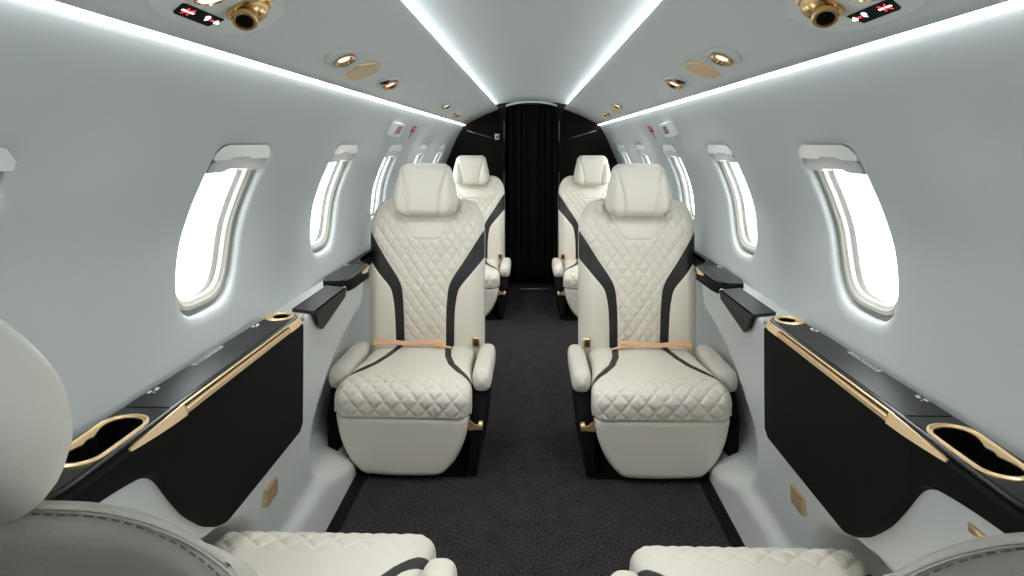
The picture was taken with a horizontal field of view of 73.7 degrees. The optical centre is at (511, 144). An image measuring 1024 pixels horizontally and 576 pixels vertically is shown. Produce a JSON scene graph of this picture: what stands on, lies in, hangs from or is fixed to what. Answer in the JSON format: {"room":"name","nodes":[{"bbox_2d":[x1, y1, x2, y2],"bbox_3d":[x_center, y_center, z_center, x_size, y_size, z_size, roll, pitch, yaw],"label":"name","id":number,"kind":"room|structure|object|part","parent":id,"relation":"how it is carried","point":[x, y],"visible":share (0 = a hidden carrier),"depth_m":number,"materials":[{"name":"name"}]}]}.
{"room":"aircraft cabin","nodes":[
{"label":"aircraft cabin","id":0,"kind":"room"},
{"bbox_2d":[0,0,462,439],"bbox_3d":[-0.601,0.160,2.468,0.200,0.644,6.700,0,0,2],"label":"wall","id":1,"kind":"structure","parent":0,"point":[113,135],"depth_m":1.21,"materials":[{"name":"grey plastic"}]},
{"bbox_2d":[0,147,16,179],"bbox_3d":[-0.708,0.194,0.734,0.148,0.412,0.324,0,0,2],"label":"window","id":2,"kind":"structure","parent":1,"relation":"in","point":[7,162],"depth_m":0.86,"materials":[{"name":"grey"}]},
{"bbox_2d":[148,0,284,34],"bbox_3d":[-0.436,-0.212,1.033,0.126,0.070,0.330,0,0,3],"label":"overhead service panel","id":3,"kind":"object","parent":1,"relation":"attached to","point":[228,17],"visible":1,"depth_m":1.04,"materials":[{"name":"white plastic"}]},
{"bbox_2d":[225,0,273,30],"bbox_3d":[-0.413,-0.211,1.076,0.072,0.070,0.080,0,0,2],"label":"air vent","id":4,"kind":"object","parent":3,"relation":"attached to","point":[245,15],"depth_m":1.05,"materials":[{"name":"gold metal"}]},
{"bbox_2d":[176,145,270,316],"bbox_3d":[-0.684,0.194,1.591,0.148,0.412,0.324,0,0,2],"label":"window","id":5,"kind":"structure","parent":1,"relation":"in","point":[243,158],"depth_m":1.70,"materials":[{"name":"grey plastic"}]},
{"bbox_2d":[205,156,263,173],"bbox_3d":[-0.645,0.042,1.590,0.040,0.040,0.284,0,0,2],"label":"shade","id":6,"kind":"object","parent":5,"relation":"attached to","point":[218,164],"depth_m":1.57,"materials":[{"name":"grey plastic"}]},
{"bbox_2d":[15,0,464,125],"bbox_3d":[-0.495,-0.167,2.465,0.022,0.016,6.680,0,0,2],"label":"light strip","id":7,"kind":"object","parent":1,"relation":"attached to","point":[51,5],"visible":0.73,"depth_m":1.07,"materials":[{"name":"white plastic"}]},
{"bbox_2d":[52,0,498,124],"bbox_3d":[-0.343,-0.234,2.461,0.284,0.135,6.700,0,0,2],"label":"ceiling panel","id":8,"kind":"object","parent":1,"relation":"attached to","point":[387,33],"depth_m":1.54,"materials":[{"name":"grey plastic"}]},
{"bbox_2d":[311,145,357,253],"bbox_3d":[-0.659,0.194,2.465,0.148,0.412,0.324,0,0,2],"label":"window","id":9,"kind":"structure","parent":1,"relation":"in","point":[342,154],"depth_m":2.58,"materials":[{"name":"grey plastic"}]},
{"bbox_3d":[-0.663,0.194,2.465,0.116,0.396,0.308,0,0,2],"label":"frame","id":10,"kind":"part","parent":9,"relation":"part of","materials":[{"name":"grey plastic"}]},
{"bbox_2d":[329,152,353,162],"bbox_3d":[-0.620,0.042,2.464,0.040,0.040,0.284,0,0,2],"label":"shade","id":11,"kind":"object","parent":9,"relation":"attached to","point":[343,157],"depth_m":2.46,"materials":[{"name":"grey plastic"}]},
{"bbox_2d":[325,49,360,68],"bbox_3d":[-0.417,-0.212,1.693,0.070,0.040,0.220,0,0,0],"label":"light","id":12,"kind":"object","parent":1,"relation":"attached to","point":[349,58],"visible":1,"depth_m":1.69,"materials":[{"name":"gold metal"}]},
{"bbox_2d":[345,62,379,79],"bbox_3d":[-0.421,-0.207,1.928,0.090,0.047,0.173,0,0,3],"label":"ceiling speaker","id":13,"kind":"object","parent":1,"relation":"attached to","point":[367,69],"visible":0.99,"depth_m":1.92,"materials":[{"name":"gold metal"}]},
{"bbox_2d":[371,145,401,219],"bbox_3d":[-0.634,0.194,3.338,0.148,0.412,0.324,0,0,2],"label":"window","id":14,"kind":"structure","parent":1,"relation":"in","point":[393,150],"depth_m":3.46,"materials":[{"name":"grey"}]},
{"bbox_3d":[-0.638,0.194,3.339,0.116,0.396,0.308,0,0,2],"label":"frame","id":15,"kind":"part","parent":14,"relation":"part of","materials":[{"name":"grey plastic"}]},
{"bbox_2d":[385,150,397,157],"bbox_3d":[-0.595,0.042,3.337,0.040,0.040,0.284,0,0,2],"label":"shade","id":16,"kind":"object","parent":14,"relation":"attached to","point":[390,153],"depth_m":3.34,"materials":[{"name":"grey plastic"}]},
{"bbox_2d":[376,77,400,89],"bbox_3d":[-0.414,-0.205,2.293,0.070,0.040,0.240,0,0,4],"label":"light","id":17,"kind":"object","parent":1,"relation":"attached to","point":[389,83],"visible":1,"depth_m":2.29,"materials":[{"name":"gold metal"}]},
{"bbox_2d":[387,121,404,136],"bbox_3d":[-0.524,-0.070,3.066,0.060,0.072,0.170,0,0,2],"label":"exit sign","id":18,"kind":"object","parent":1,"relation":"attached to","point":[396,128],"visible":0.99,"depth_m":3.00,"materials":[{"name":"white plastic"}]},
{"bbox_2d":[408,126,416,139],"bbox_3d":[-0.524,-0.061,3.566,0.042,0.073,0.090,0,0,2],"label":"placard","id":19,"kind":"object","parent":1,"relation":"attached to","point":[414,127],"visible":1,"depth_m":3.56,"materials":[{"name":"red plastic"}]},
{"bbox_2d":[413,145,427,162],"bbox_3d":[-0.609,0.194,4.212,0.148,0.412,0.324,0,0,2],"label":"window","id":20,"kind":"structure","parent":1,"relation":"in","point":[422,148],"depth_m":4.28,"materials":[{"name":"grey"}]},
{"bbox_3d":[-0.613,0.194,4.212,0.116,0.396,0.308,0,0,2],"label":"frame","id":21,"kind":"part","parent":20,"relation":"part of","materials":[{"name":"grey plastic"}]},
{"bbox_2d":[417,149,424,154],"bbox_3d":[-0.570,0.042,4.211,0.040,0.040,0.284,0,0,2],"label":"shade","id":22,"kind":"object","parent":20,"relation":"attached to","point":[421,151],"depth_m":4.21,"materials":[{"name":"grey plastic"}]},
{"bbox_2d":[433,145,444,162],"bbox_3d":[-0.584,0.194,5.086,0.148,0.412,0.324,0,0,2],"label":"window","id":23,"kind":"structure","parent":1,"relation":"in","point":[441,147],"depth_m":5.17,"materials":[{"name":"grey"}]},
{"bbox_2d":[440,102,452,109],"bbox_3d":[-0.359,-0.212,3.732,0.070,0.040,0.240,0,0,4],"label":"light","id":24,"kind":"object","parent":1,"relation":"attached to","point":[449,104],"visible":0.94,"depth_m":3.72,"materials":[{"name":"gold metal"}]},
{"bbox_2d":[451,111,461,116],"bbox_3d":[-0.364,-0.198,4.472,0.070,0.040,0.200,0,0,2],"label":"light","id":25,"kind":"object","parent":1,"relation":"attached to","point":[459,113],"visible":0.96,"depth_m":4.44,"materials":[{"name":"gold metal"}]},
{"bbox_2d":[100,264,370,544],"bbox_3d":[-0.643,0.844,2.469,0.173,0.732,6.700,0,0,2],"label":"wall","id":26,"kind":"structure","parent":0,"point":[314,478],"depth_m":2.01,"materials":[{"name":"white plastic"}]},
{"bbox_2d":[44,312,303,526],"bbox_3d":[-0.627,0.614,1.356,0.106,0.316,1.033,0,0,2],"label":"console","id":27,"kind":"object","parent":26,"relation":"attached to","point":[207,435],"visible":0.91,"depth_m":1.32,"materials":[{"name":"black"}]},
{"bbox_3d":[-0.630,0.463,1.486,0.080,0.007,0.582,0,0,2],"label":"lid","id":28,"kind":"part","parent":27,"relation":"part of","materials":[{"name":"black"}]},
{"bbox_2d":[193,349,218,363],"bbox_3d":[-0.661,0.458,1.486,0.008,0.001,0.116,0,0,2],"label":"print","id":29,"kind":"object","parent":27,"relation":"on","point":[214,353],"depth_m":1.47,"materials":[{"name":"white"}]},
{"bbox_3d":[-0.574,0.622,1.494,0.001,0.282,0.703,0,0,2],"label":"table panel","id":30,"kind":"part","parent":27,"relation":"part of","materials":[{"name":"black wood"}]},
{"bbox_2d":[262,477,277,506],"bbox_3d":[-0.607,0.872,1.718,0.016,0.047,0.068,0,0,2],"label":"latch plate","id":31,"kind":"object","parent":26,"relation":"attached to","point":[270,492],"visible":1,"depth_m":1.71,"materials":[{"name":"gold metal"}]},
{"bbox_2d":[292,285,346,328],"bbox_3d":[-0.586,0.507,2.101,0.079,0.075,0.357,0,0,2],"label":"armrest","id":32,"kind":"object","parent":26,"relation":"attached to","point":[323,304],"visible":1,"depth_m":2.06,"materials":[{"name":"black leather"}]},
{"bbox_2d":[326,473,366,532],"bbox_3d":[-0.555,1.217,2.467,0.050,0.026,6.700,0,0,2],"label":"baseboard","id":33,"kind":"structure","parent":26,"relation":"attached to","point":[337,521],"depth_m":2.28,"materials":[{"name":"black"}]},
{"bbox_2d":[323,249,371,290],"bbox_3d":[-0.588,0.490,2.748,0.104,0.063,0.929,0,0,2],"label":"console","id":34,"kind":"object","parent":26,"relation":"attached to","point":[352,274],"visible":0.7,"depth_m":2.46,"materials":[{"name":"black plastic"}]},
{"bbox_3d":[-0.598,0.463,2.881,0.066,0.007,0.484,0,0,2],"label":"lid","id":35,"kind":"part","parent":34,"relation":"part of","materials":[{"name":"black"}]},
{"bbox_2d":[401,0,661,104],"bbox_3d":[0.072,-0.326,2.539,0.668,0.072,6.880,0,0,2],"label":"ceiling","id":36,"kind":"structure","parent":0,"point":[513,50],"depth_m":2.25,"materials":[{"name":"grey"}]},
{"bbox_2d":[504,106,557,283],"bbox_3d":[0.167,0.431,5.894,0.467,1.533,0.067,0,0,2],"label":"curtain","id":37,"kind":"object","parent":36,"relation":"hanging from","point":[530,132],"visible":0.95,"depth_m":5.90,"materials":[{"name":"black fabric"}]},
{"bbox_2d":[446,102,616,287],"bbox_3d":[0.165,0.427,5.763,1.658,1.648,0.050,0,0,2],"label":"wall","id":38,"kind":"structure","parent":0,"point":[490,124],"depth_m":5.74,"materials":[{"name":"black"}]},
{"bbox_2d":[468,104,505,185],"bbox_3d":[-0.214,0.434,5.722,0.328,1.552,0.062,0,0,2],"label":"trim","id":39,"kind":"structure","parent":38,"relation":"attached to","point":[502,107],"depth_m":5.69,"materials":[{"name":"black"}]},
{"bbox_3d":[-0.085,0.434,5.720,0.071,1.552,0.060,0,0,2],"label":"post","id":40,"kind":"part","parent":39,"relation":"part of","materials":[{"name":"black plastic"}]},
{"bbox_2d":[495,134,499,139],"bbox_3d":[-0.125,-0.065,5.740,0.042,0.050,0.012,0,0,2],"label":"placard","id":41,"kind":"object","parent":38,"relation":"attached to","point":[497,136],"visible":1,"depth_m":5.74,"materials":[{"name":"white plastic"}]},
{"bbox_2d":[506,101,556,106],"bbox_3d":[0.163,-0.334,5.713,0.500,0.064,0.030,0,0,2],"label":"trim","id":42,"kind":"structure","parent":38,"relation":"attached to","point":[543,102],"depth_m":5.70,"materials":[{"name":"grey"}]},
{"bbox_2d":[508,288,554,289],"bbox_3d":[0.163,1.206,5.698,0.500,0.010,0.012,0,0,2],"label":"trim","id":43,"kind":"structure","parent":38,"relation":"attached to","point":[508,288],"depth_m":5.69,"materials":[{"name":"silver metal"}]},
{"bbox_2d":[557,103,594,185],"bbox_3d":[0.540,0.434,5.701,0.328,1.552,0.062,0,0,2],"label":"trim","id":44,"kind":"structure","parent":38,"relation":"attached to","point":[560,107],"depth_m":5.68,"materials":[{"name":"black plastic"}]},
{"bbox_3d":[0.412,0.434,5.706,0.071,1.552,0.060,0,0,2],"label":"post","id":45,"kind":"part","parent":44,"relation":"part of","materials":[{"name":"black"}]},
{"bbox_2d":[506,105,558,190],"bbox_3d":[0.175,0.385,6.117,1.800,1.750,0.040,0,0,2],"label":"trim","id":46,"kind":"structure","parent":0,"point":[507,107],"depth_m":6.09,"materials":[{"name":"black plastic"}]},
{"bbox_2d":[339,283,730,575],"bbox_3d":[0.073,1.220,2.544,1.244,0.020,6.890,0,0,2],"label":"floor","id":47,"kind":"structure","parent":0,"point":[531,507],"depth_m":2.33,"materials":[{"name":"grey carpet"}]},
{"bbox_2d":[0,319,456,575],"bbox_3d":[-0.436,0.640,0.958,0.626,1.140,1.240,0,0,2],"label":"seat","id":48,"kind":"object","parent":47,"relation":"on","point":[39,536],"visible":1,"depth_m":0.47,"materials":[{"name":"beige leather"}]},
{"bbox_3d":[-0.445,0.536,0.654,0.508,0.676,0.126,0,28,2],"label":"backrest","id":49,"kind":"part","parent":48,"relation":"part of","materials":[{"name":"beige leather"}]},
{"bbox_2d":[213,531,435,575],"bbox_3d":[-0.426,0.919,1.315,0.500,0.127,0.526,0,0,2],"label":"seat cushion","id":50,"kind":"object","parent":48,"relation":"on","point":[273,553],"depth_m":1.45,"materials":[{"name":"beige leather"}]},
{"bbox_3d":[-0.153,0.892,1.246,0.078,0.092,0.383,0,0,2],"label":"armrest","id":51,"kind":"part","parent":48,"relation":"part of","materials":[{"name":"white leather"}]},
{"bbox_2d":[327,163,495,477],"bbox_3d":[-0.385,0.646,2.737,0.626,1.128,0.600,0,0,3],"label":"seat","id":52,"kind":"object","parent":47,"relation":"on","point":[409,407],"visible":1,"depth_m":2.87,"materials":[{"name":"beige leather"}]},
{"bbox_3d":[-0.657,0.892,2.775,0.078,0.092,0.383,0,0,3],"label":"armrest","id":53,"kind":"part","parent":52,"relation":"part of","materials":[{"name":"white leather"}]},
{"bbox_3d":[-0.398,1.090,2.469,0.488,0.212,0.042,0,0,3],"label":"leg panel","id":54,"kind":"part","parent":52,"relation":"part of","materials":[{"name":"white leather"}]},
{"bbox_2d":[334,345,475,418],"bbox_3d":[-0.386,0.919,2.700,0.500,0.127,0.526,0,0,3],"label":"seat cushion","id":55,"kind":"object","parent":52,"relation":"on","point":[395,381],"depth_m":2.50,"materials":[{"name":"beige leather"}]},
{"bbox_3d":[-0.372,0.575,2.979,0.508,0.676,0.126,0,-2,3],"label":"backrest","id":56,"kind":"part","parent":52,"relation":"part of","materials":[{"name":"beige leather"}]},
{"bbox_3d":[-0.137,1.022,2.482,0.043,0.033,0.014,0,0,3],"label":"recline lever","id":57,"kind":"part","parent":52,"relation":"part of","materials":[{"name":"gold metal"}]},
{"bbox_3d":[-0.109,0.892,2.747,0.078,0.092,0.383,0,0,3],"label":"armrest","id":58,"kind":"part","parent":52,"relation":"part of","materials":[{"name":"white leather"}]},
{"bbox_2d":[453,155,510,319],"bbox_3d":[-0.321,0.646,4.961,0.626,1.128,0.600,0,0,3],"label":"seat","id":59,"kind":"object","parent":47,"relation":"on","point":[473,181],"visible":0.43,"depth_m":5.13,"materials":[{"name":"beige leather"}]},
{"bbox_3d":[-0.309,0.575,5.203,0.508,0.676,0.126,0,-2,3],"label":"backrest","id":60,"kind":"part","parent":59,"relation":"part of","materials":[{"name":"beige leather"}]},
{"bbox_3d":[-0.335,1.090,4.693,0.488,0.212,0.042,0,0,3],"label":"leg panel","id":61,"kind":"part","parent":59,"relation":"part of","materials":[{"name":"white leather"}]},
{"bbox_2d":[485,259,499,287],"bbox_3d":[-0.323,0.919,4.924,0.500,0.127,0.526,0,0,3],"label":"seat cushion","id":62,"kind":"object","parent":59,"relation":"on","point":[492,266],"depth_m":4.69,"materials":[{"name":"beige leather"}]},
{"bbox_3d":[-0.046,0.892,4.971,0.078,0.092,0.383,0,0,3],"label":"armrest","id":63,"kind":"part","parent":59,"relation":"part of","materials":[{"name":"white leather"}]},
{"bbox_2d":[552,155,610,320],"bbox_3d":[0.604,0.646,4.935,0.626,1.128,0.600,0,0,0],"label":"seat","id":64,"kind":"object","parent":47,"relation":"on","point":[589,183],"visible":0.42,"depth_m":5.12,"materials":[{"name":"beige leather"}]},
{"bbox_3d":[0.329,0.892,4.960,0.078,0.092,0.383,0,0,0],"label":"armrest","id":65,"kind":"part","parent":64,"relation":"part of","materials":[{"name":"white leather"}]},
{"bbox_2d":[563,259,577,288],"bbox_3d":[0.604,0.919,4.898,0.500,0.127,0.526,0,0,0],"label":"seat cushion","id":66,"kind":"object","parent":64,"relation":"on","point":[570,266],"depth_m":4.67,"materials":[{"name":"beige leather"}]},
{"bbox_3d":[0.602,1.090,4.666,0.488,0.212,0.042,0,0,0],"label":"leg panel","id":67,"kind":"part","parent":64,"relation":"part of","materials":[{"name":"white leather"}]},
{"bbox_3d":[0.605,0.575,5.177,0.508,0.676,0.126,0,-2,0],"label":"backrest","id":68,"kind":"part","parent":64,"relation":"part of","materials":[{"name":"beige leather"}]},
{"bbox_2d":[568,164,739,479],"bbox_3d":[0.540,0.646,2.711,0.626,1.128,0.600,0,0,0],"label":"seat","id":69,"kind":"object","parent":47,"relation":"on","point":[645,408],"visible":1,"depth_m":2.83,"materials":[{"name":"beige leather"}]},
{"bbox_3d":[0.266,0.892,2.736,0.078,0.092,0.383,0,0,0],"label":"armrest","id":70,"kind":"part","parent":69,"relation":"part of","materials":[{"name":"white leather"}]},
{"bbox_3d":[0.278,1.022,2.470,0.043,0.033,0.014,0,0,0],"label":"recline lever","id":71,"kind":"part","parent":69,"relation":"part of","materials":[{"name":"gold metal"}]},
{"bbox_3d":[0.542,0.575,2.953,0.508,0.676,0.126,0,-2,0],"label":"backrest","id":72,"kind":"part","parent":69,"relation":"part of","materials":[{"name":"beige leather"}]},
{"bbox_2d":[587,347,731,420],"bbox_3d":[0.540,0.919,2.674,0.500,0.127,0.526,0,0,0],"label":"seat cushion","id":73,"kind":"object","parent":69,"relation":"on","point":[624,383],"depth_m":2.48,"materials":[{"name":"beige leather"}]},
{"bbox_3d":[0.539,1.090,2.442,0.488,0.212,0.042,0,0,0],"label":"leg panel","id":74,"kind":"part","parent":69,"relation":"part of","materials":[{"name":"white leather"}]},
{"bbox_3d":[0.815,0.892,2.733,0.078,0.092,0.383,0,0,0],"label":"armrest","id":75,"kind":"part","parent":69,"relation":"part of","materials":[{"name":"white leather"}]},
{"bbox_2d":[611,532,1023,575],"bbox_3d":[0.489,0.635,0.901,0.626,1.149,1.240,0,0,2],"label":"seat","id":76,"kind":"object","parent":47,"relation":"on","point":[1001,554],"visible":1,"depth_m":1.39,"materials":[{"name":"beige leather"}]},
{"bbox_3d":[0.223,0.892,1.206,0.078,0.092,0.383,0,0,2],"label":"armrest","id":77,"kind":"part","parent":76,"relation":"part of","materials":[{"name":"white leather"}]},
{"bbox_2d":[630,545,872,575],"bbox_3d":[0.499,0.919,1.258,0.500,0.127,0.526,0,0,2],"label":"seat cushion","id":78,"kind":"object","parent":76,"relation":"on","point":[657,560],"depth_m":1.42,"materials":[{"name":"beige leather"}]},
{"bbox_3d":[0.480,0.532,0.590,0.508,0.676,0.126,0,27,2],"label":"backrest","id":79,"kind":"part","parent":76,"relation":"part of","materials":[{"name":"beige leather"}]},
{"bbox_2d":[600,7,1023,460],"bbox_3d":[0.741,0.160,2.430,0.200,0.644,6.700,0,0,2],"label":"wall","id":80,"kind":"structure","parent":0,"point":[934,122],"depth_m":1.26,"materials":[{"name":"grey plastic"}]},
{"bbox_2d":[602,111,611,116],"bbox_3d":[0.619,-0.198,4.444,0.070,0.040,0.200,0,0,-1],"label":"light","id":81,"kind":"object","parent":80,"relation":"attached to","point":[604,113],"visible":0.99,"depth_m":4.42,"materials":[{"name":"gold metal"}]},
{"bbox_2d":[609,106,623,114],"bbox_3d":[0.607,-0.197,3.964,0.090,0.047,0.173,0,0,3],"label":"ceiling speaker","id":82,"kind":"object","parent":80,"relation":"attached to","point":[616,110],"visible":0.91,"depth_m":3.95,"materials":[{"name":"gold metal"}]},
{"bbox_2d":[611,102,623,108],"bbox_3d":[0.572,-0.212,3.705,0.070,0.040,0.240,0,0,-1],"label":"light","id":83,"kind":"object","parent":80,"relation":"attached to","point":[613,104],"visible":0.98,"depth_m":3.69,"materials":[{"name":"gold metal"}]},
{"bbox_2d":[618,145,630,163],"bbox_3d":[0.873,0.194,5.044,0.148,0.412,0.324,0,0,2],"label":"window","id":84,"kind":"structure","parent":80,"relation":"in","point":[621,147],"depth_m":5.14,"materials":[{"name":"grey"}]},
{"bbox_2d":[636,145,650,163],"bbox_3d":[0.848,0.194,4.170,0.148,0.412,0.324,0,0,2],"label":"window","id":85,"kind":"structure","parent":80,"relation":"in","point":[640,148],"depth_m":4.25,"materials":[{"name":"grey"}]},
{"bbox_2d":[639,149,646,154],"bbox_3d":[0.809,0.042,4.172,0.040,0.040,0.284,0,0,2],"label":"shade","id":86,"kind":"object","parent":85,"relation":"attached to","point":[642,151],"depth_m":4.17,"materials":[{"name":"grey plastic"}]},
{"bbox_3d":[0.852,0.194,4.170,0.116,0.396,0.308,0,0,2],"label":"frame","id":87,"kind":"part","parent":85,"relation":"part of","materials":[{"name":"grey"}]},
{"bbox_2d":[647,126,655,138],"bbox_3d":[0.727,-0.061,3.531,0.042,0.073,0.090,0,0,2],"label":"placard","id":88,"kind":"object","parent":80,"relation":"attached to","point":[650,129],"visible":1,"depth_m":3.52,"materials":[{"name":"red plastic"}]},
{"bbox_2d":[659,121,677,136],"bbox_3d":[0.698,-0.070,3.031,0.060,0.072,0.170,0,0,2],"label":"exit sign","id":89,"kind":"object","parent":80,"relation":"attached to","point":[668,128],"visible":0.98,"depth_m":2.96,"materials":[{"name":"white plastic"}]},
{"bbox_2d":[664,76,688,89],"bbox_3d":[0.544,-0.205,2.265,0.070,0.040,0.240,0,0,-1],"label":"light","id":90,"kind":"object","parent":80,"relation":"attached to","point":[673,82],"visible":0.97,"depth_m":2.25,"materials":[{"name":"gold metal"}]},
{"bbox_2d":[663,145,693,221],"bbox_3d":[0.824,0.194,3.297,0.148,0.412,0.324,0,0,2],"label":"window","id":91,"kind":"structure","parent":80,"relation":"in","point":[671,151],"depth_m":3.42,"materials":[{"name":"grey"}]},
{"bbox_2d":[666,150,679,157],"bbox_3d":[0.784,0.042,3.298,0.040,0.040,0.284,0,0,2],"label":"shade","id":92,"kind":"object","parent":91,"relation":"attached to","point":[670,153],"depth_m":3.30,"materials":[{"name":"grey plastic"}]},
{"bbox_3d":[0.827,0.194,3.297,0.116,0.396,0.308,0,0,2],"label":"frame","id":93,"kind":"part","parent":91,"relation":"part of","materials":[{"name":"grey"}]},
{"bbox_2d":[684,61,720,78],"bbox_3d":[0.530,-0.207,1.901,0.090,0.047,0.173,0,0,3],"label":"ceiling speaker","id":94,"kind":"object","parent":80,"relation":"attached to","point":[700,69],"visible":0.98,"depth_m":1.89,"materials":[{"name":"gold metal"}]},
{"bbox_2d":[704,48,740,66],"bbox_3d":[0.513,-0.212,1.666,0.070,0.040,0.220,0,0,-1],"label":"light","id":95,"kind":"object","parent":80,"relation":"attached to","point":[715,57],"visible":0.98,"depth_m":1.66,"materials":[{"name":"gold metal"}]},
{"bbox_2d":[708,145,755,255],"bbox_3d":[0.798,0.194,2.423,0.148,0.412,0.324,0,0,2],"label":"window","id":96,"kind":"structure","parent":80,"relation":"in","point":[723,154],"depth_m":2.54,"materials":[{"name":"grey plastic"}]},
{"bbox_2d":[712,152,736,162],"bbox_3d":[0.759,0.042,2.424,0.040,0.040,0.284,0,0,2],"label":"shade","id":97,"kind":"object","parent":96,"relation":"attached to","point":[721,157],"depth_m":2.41,"materials":[{"name":"grey plastic"}]},
{"bbox_2d":[564,0,1010,124],"bbox_3d":[0.483,-0.234,2.437,0.284,0.135,6.700,0,0,2],"label":"ceiling panel","id":98,"kind":"object","parent":80,"relation":"attached to","point":[675,33],"depth_m":1.53,"materials":[{"name":"grey plastic"}]},
{"bbox_2d":[598,0,1023,124],"bbox_3d":[0.634,-0.167,2.433,0.022,0.016,6.680,0,0,2],"label":"light strip","id":99,"kind":"object","parent":80,"relation":"attached to","point":[1011,5],"visible":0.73,"depth_m":1.09,"materials":[{"name":"white plastic"}]},
{"bbox_2d":[798,145,897,321],"bbox_3d":[0.774,0.194,1.550,0.148,0.412,0.324,0,0,2],"label":"window","id":100,"kind":"structure","parent":80,"relation":"in","point":[823,159],"depth_m":1.65,"materials":[{"name":"grey plastic"}]},
{"bbox_2d":[805,157,866,174],"bbox_3d":[0.735,0.042,1.551,0.040,0.040,0.284,0,0,2],"label":"shade","id":101,"kind":"object","parent":100,"relation":"attached to","point":[821,165],"depth_m":1.53,"materials":[{"name":"grey plastic"}]},
{"bbox_2d":[783,0,925,31],"bbox_3d":[0.495,-0.212,1.006,0.126,0.070,0.330,0,0,0],"label":"overhead service panel","id":102,"kind":"object","parent":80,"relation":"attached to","point":[826,15],"visible":1,"depth_m":1.02,"materials":[{"name":"white plastic"}]},
{"bbox_2d":[795,0,845,27],"bbox_3d":[0.474,-0.211,1.051,0.072,0.070,0.080,0,0,2],"label":"air vent","id":103,"kind":"object","parent":102,"relation":"attached to","point":[822,13],"depth_m":1.03,"materials":[{"name":"gold metal"}]},
{"bbox_2d":[694,266,1004,575],"bbox_3d":[0.783,0.844,2.429,0.173,0.732,6.700,0,0,2],"label":"wall","id":104,"kind":"structure","parent":0,"point":[752,484],"depth_m":1.89,"materials":[{"name":"white plastic"}]},
{"bbox_2d":[693,250,743,293],"bbox_3d":[0.744,0.490,2.710,0.104,0.063,0.929,0,0,2],"label":"console","id":105,"kind":"object","parent":104,"relation":"attached to","point":[710,274],"visible":0.66,"depth_m":2.43,"materials":[{"name":"black plastic"}]},
{"bbox_3d":[0.761,0.463,2.842,0.066,0.007,0.484,0,0,2],"label":"lid","id":106,"kind":"part","parent":105,"relation":"part of","materials":[{"name":"black plastic"}]},
{"bbox_2d":[698,478,744,546],"bbox_3d":[0.695,1.217,2.431,0.050,0.026,6.700,0,0,2],"label":"baseboard","id":107,"kind":"structure","parent":104,"relation":"attached to","point":[733,537],"depth_m":2.22,"materials":[{"name":"black plastic"}]},
{"bbox_2d":[719,288,775,331],"bbox_3d":[0.705,0.507,2.064,0.079,0.075,0.357,0,0,2],"label":"armrest","id":108,"kind":"object","parent":104,"relation":"attached to","point":[741,305],"visible":1,"depth_m":2.02,"materials":[{"name":"black leather"}]},
{"bbox_2d":[790,484,806,515],"bbox_3d":[0.704,0.872,1.681,0.016,0.047,0.068,0,0,2],"label":"latch plate","id":109,"kind":"object","parent":104,"relation":"attached to","point":[798,500],"visible":1,"depth_m":1.67,"materials":[{"name":"gold metal"}]},
{"bbox_2d":[763,315,1023,537],"bbox_3d":[0.703,0.614,1.318,0.106,0.316,1.033,0,0,2],"label":"console","id":110,"kind":"object","parent":104,"relation":"attached to","point":[865,444],"visible":0.98,"depth_m":1.27,"materials":[{"name":"black"}]},
{"bbox_3d":[0.658,0.622,1.458,0.001,0.282,0.703,0,0,2],"label":"table panel","id":111,"kind":"part","parent":110,"relation":"part of","materials":[{"name":"black"}]},
{"bbox_2d":[850,352,878,369],"bbox_3d":[0.744,0.458,1.445,0.008,0.001,0.116,0,0,2],"label":"print","id":112,"kind":"object","parent":110,"relation":"on","point":[853,356],"depth_m":1.44,"materials":[{"name":"white"}]},
{"bbox_3d":[0.714,0.463,1.447,0.080,0.007,0.582,0,0,2],"label":"lid","id":113,"kind":"part","parent":110,"relation":"part of","materials":[{"name":"black"}]},
{"bbox_2d":[968,523,985,537],"bbox_3d":[0.656,0.548,0.957,0.006,0.012,0.044,0,0,2],"label":"jack","id":114,"kind":"object","parent":104,"relation":"attached to","point":[972,529],"visible":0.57,"depth_m":0.96,"materials":[{"name":"gold metal"}]}
]}

